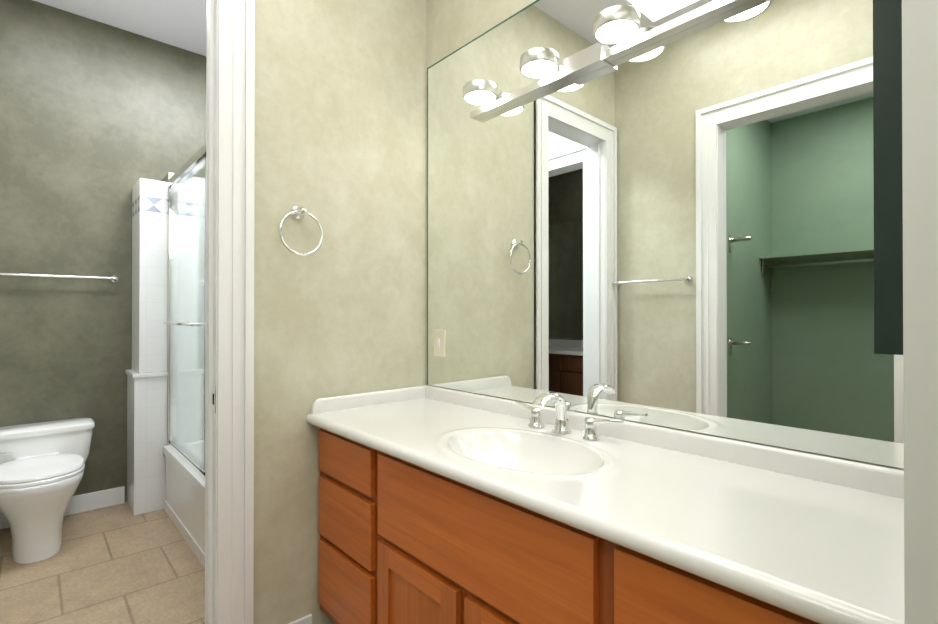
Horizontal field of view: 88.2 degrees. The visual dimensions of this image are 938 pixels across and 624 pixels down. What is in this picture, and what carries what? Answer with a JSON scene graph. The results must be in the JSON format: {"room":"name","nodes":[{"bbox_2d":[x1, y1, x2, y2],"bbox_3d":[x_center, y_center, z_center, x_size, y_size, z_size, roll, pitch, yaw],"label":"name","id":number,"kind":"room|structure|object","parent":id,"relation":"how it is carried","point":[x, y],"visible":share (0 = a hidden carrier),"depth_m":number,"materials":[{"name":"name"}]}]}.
{"room":"bathroom","nodes":[
{"label":"bathroom","id":0,"kind":"room"},
{"bbox_2d":[0,502,204,623],"bbox_3d":[-1.503,1.256,0.656,4.600,0.060,5.290,0,0,-42],"label":"floor","id":1,"kind":"structure","parent":0,"point":[118,564],"depth_m":2.26,"materials":[{"name":"tile"}]},
{"bbox_2d":[0,418,94,563],"bbox_3d":[-2.305,0.944,2.585,0.512,0.584,0.729,0,0,-42],"label":"toilet","id":2,"kind":"object","parent":1,"relation":"on","point":[42,465],"visible":1,"depth_m":2.45,"materials":[{"name":"white ceramic"}]},
{"bbox_2d":[125,178,167,515],"bbox_3d":[-2.070,0.208,3.104,0.184,2.060,0.308,0,0,-42],"label":"partition wall","id":3,"kind":"structure","parent":1,"relation":"on","point":[147,374],"depth_m":3.01,"materials":[{"name":"paint"}]},
{"bbox_2d":[163,445,204,567],"bbox_3d":[-1.104,1.036,2.654,0.701,0.400,1.642,0,0,-42],"label":"tub","id":4,"kind":"object","parent":1,"relation":"on","point":[184,504],"visible":0.21,"depth_m":2.62,"materials":[{"name":"white ceramic"}]},
{"bbox_2d":[163,143,205,479],"bbox_3d":[-1.342,-0.001,2.444,0.093,1.669,1.640,0,0,-42],"label":"shower door","id":5,"kind":"structure","parent":4,"relation":"on","point":[186,323],"depth_m":2.71,"materials":[{"name":"clear glass"}]},
{"bbox_2d":[318,428,818,623],"bbox_3d":[0.181,0.825,1.381,0.527,0.808,1.694,0,0,-42],"label":"bathroom vanity","id":6,"kind":"object","parent":1,"relation":"on","point":[400,541],"visible":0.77,"depth_m":1.20,"materials":[{"name":"brown wood"}]},
{"bbox_2d":[306,385,904,623],"bbox_3d":[0.168,0.414,1.371,0.562,0.180,1.697,0,0,-42],"label":"countertop","id":7,"kind":"structure","parent":6,"relation":"on","point":[817,538],"depth_m":1.02,"materials":[{"name":"white stone"}]},
{"bbox_2d":[515,392,623,440],"bbox_3d":[0.259,0.313,1.495,0.151,0.132,0.408,0,0,-42],"label":"faucet","id":8,"kind":"object","parent":7,"relation":"on","point":[561,426],"visible":1,"depth_m":1.50,"materials":[{"name":"silver metal"}]},
{"bbox_2d":[0,0,205,501],"bbox_3d":[-2.910,-0.304,2.634,3.440,3.080,0.120,0,0,-42],"label":"wall","id":9,"kind":"structure","parent":0,"point":[98,120],"depth_m":3.00,"materials":[{"name":"paint"}]},
{"bbox_2d":[0,273,119,282],"bbox_3d":[-2.493,-0.213,2.881,0.682,0.052,0.077,0,0,-42],"label":"towel bar","id":10,"kind":"object","parent":9,"relation":"attached to","point":[114,278],"visible":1,"depth_m":2.90,"materials":[{"name":"silver metal"}]},
{"bbox_2d":[0,486,124,528],"bbox_3d":[-1.856,1.181,2.182,0.725,0.105,1.955,0,0,-42],"label":"baseboard","id":11,"kind":"structure","parent":9,"relation":"attached to","point":[94,500],"depth_m":3.03,"materials":[{"name":"white wood"}]},
{"bbox_2d":[33,0,206,55],"bbox_3d":[-1.503,-1.885,0.672,4.600,0.060,5.290,0,0,-42],"label":"ceiling","id":12,"kind":"structure","parent":0,"point":[182,24],"depth_m":3.02,"materials":[{"name":"white paint"}]},
{"bbox_2d":[161,174,167,441],"bbox_3d":[-1.750,0.180,3.401,0.688,2.120,0.298,0,0,-42],"label":"wall","id":13,"kind":"structure","parent":0,"point":[165,179],"depth_m":3.06,"materials":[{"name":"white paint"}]},
{"bbox_2d":[168,172,174,236],"bbox_3d":[-1.090,-0.024,2.673,0.686,1.720,1.667,0,0,-42],"label":"tiled wall","id":14,"kind":"structure","parent":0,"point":[170,175],"depth_m":3.06,"materials":[{"name":"white tile"}]},
{"bbox_2d":[253,0,426,623],"bbox_3d":[-0.549,-0.308,1.953,0.855,3.080,0.120,0,0,-42],"label":"wall","id":15,"kind":"structure","parent":0,"point":[341,121],"depth_m":1.86,"materials":[{"name":"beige paint"}]},
{"bbox_2d":[288,614,311,623],"bbox_3d":[-0.107,1.177,0.497,1.055,0.095,2.620,0,0,-42],"label":"baseboard","id":16,"kind":"structure","parent":15,"relation":"attached to","point":[307,619],"depth_m":1.79,"materials":[{"name":"white wood"}]},
{"bbox_2d":[278,205,322,255],"bbox_3d":[-0.620,-0.300,1.774,0.168,0.194,0.052,0,0,-42],"label":"towel ring","id":17,"kind":"object","parent":15,"relation":"attached to","point":[297,212],"visible":0.98,"depth_m":1.77,"materials":[{"name":"silver metal"}]},
{"bbox_2d":[427,0,535,67],"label":"wall","id":18,"kind":"structure","parent":0,"point":[453,25],"depth_m":2.03,"materials":[{"name":"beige paint"}]},
{"bbox_2d":[567,409,903,470],"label":"wall","id":19,"kind":"structure","parent":0,"point":[897,468],"depth_m":1.20,"materials":[{"name":"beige paint"}]},
{"bbox_2d":[427,0,903,468],"bbox_3d":[0.378,-0.391,1.561,0.006,1.428,1.684,0,0,-42],"label":"mirror","id":20,"kind":"object","parent":19,"relation":"attached to","point":[676,230],"visible":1,"depth_m":1.34,"materials":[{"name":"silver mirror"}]},
{"bbox_2d":[434,330,444,356],"bbox_3d":[-0.131,0.136,2.109,0.010,0.115,0.072,0,0,-42],"label":"outlet","id":21,"kind":"object","parent":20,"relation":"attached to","point":[439,342],"visible":1,"depth_m":2.10,"materials":[{"name":"beige plastic"}]},
{"bbox_2d":[463,0,751,119],"bbox_3d":[0.333,-0.805,1.504,0.140,0.080,1.055,0,0,-42],"label":"vanity light","id":22,"kind":"object","parent":20,"relation":"attached to","point":[619,25],"visible":0.98,"depth_m":1.49,"materials":[{"name":"silver metal"}]},
{"bbox_2d":[902,0,937,623],"bbox_3d":[1.002,-0.317,0.282,0.800,3.080,1.040,0,0,-42],"label":"wall","id":23,"kind":"structure","parent":0,"point":[920,171],"depth_m":0.39,"materials":[{"name":"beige paint"}]},
{"bbox_2d":[873,0,902,354],"bbox_3d":[0.730,-0.539,0.780,0.465,1.190,0.058,0,0,-42],"label":"upper cabinet","id":24,"kind":"object","parent":23,"relation":"attached to","point":[888,177],"visible":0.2,"depth_m":0.63,"materials":[{"name":"black metal"}]},
{"bbox_3d":[-1.101,-1.500,1.459,0.635,0.700,0.120,0,0,-42],"label":"wall","id":25,"kind":"structure","parent":0,"visible":0},
{"bbox_2d":[205,0,254,623],"bbox_3d":[-1.094,-0.005,1.443,0.823,2.470,0.150,0,0,-42],"label":"door frame","id":26,"kind":"structure","parent":25,"relation":"attached to","point":[235,332],"depth_m":1.63,"materials":[{"name":"white wood"}]},
{"bbox_2d":[212,385,215,412],"bbox_3d":[-0.852,0.290,1.616,0.002,0.090,0.036,0,0,-42],"label":"strike plate","id":27,"kind":"object","parent":26,"relation":"attached to","point":[213,398],"visible":1,"depth_m":1.61,"materials":[{"name":"silver metal"}]}
]}

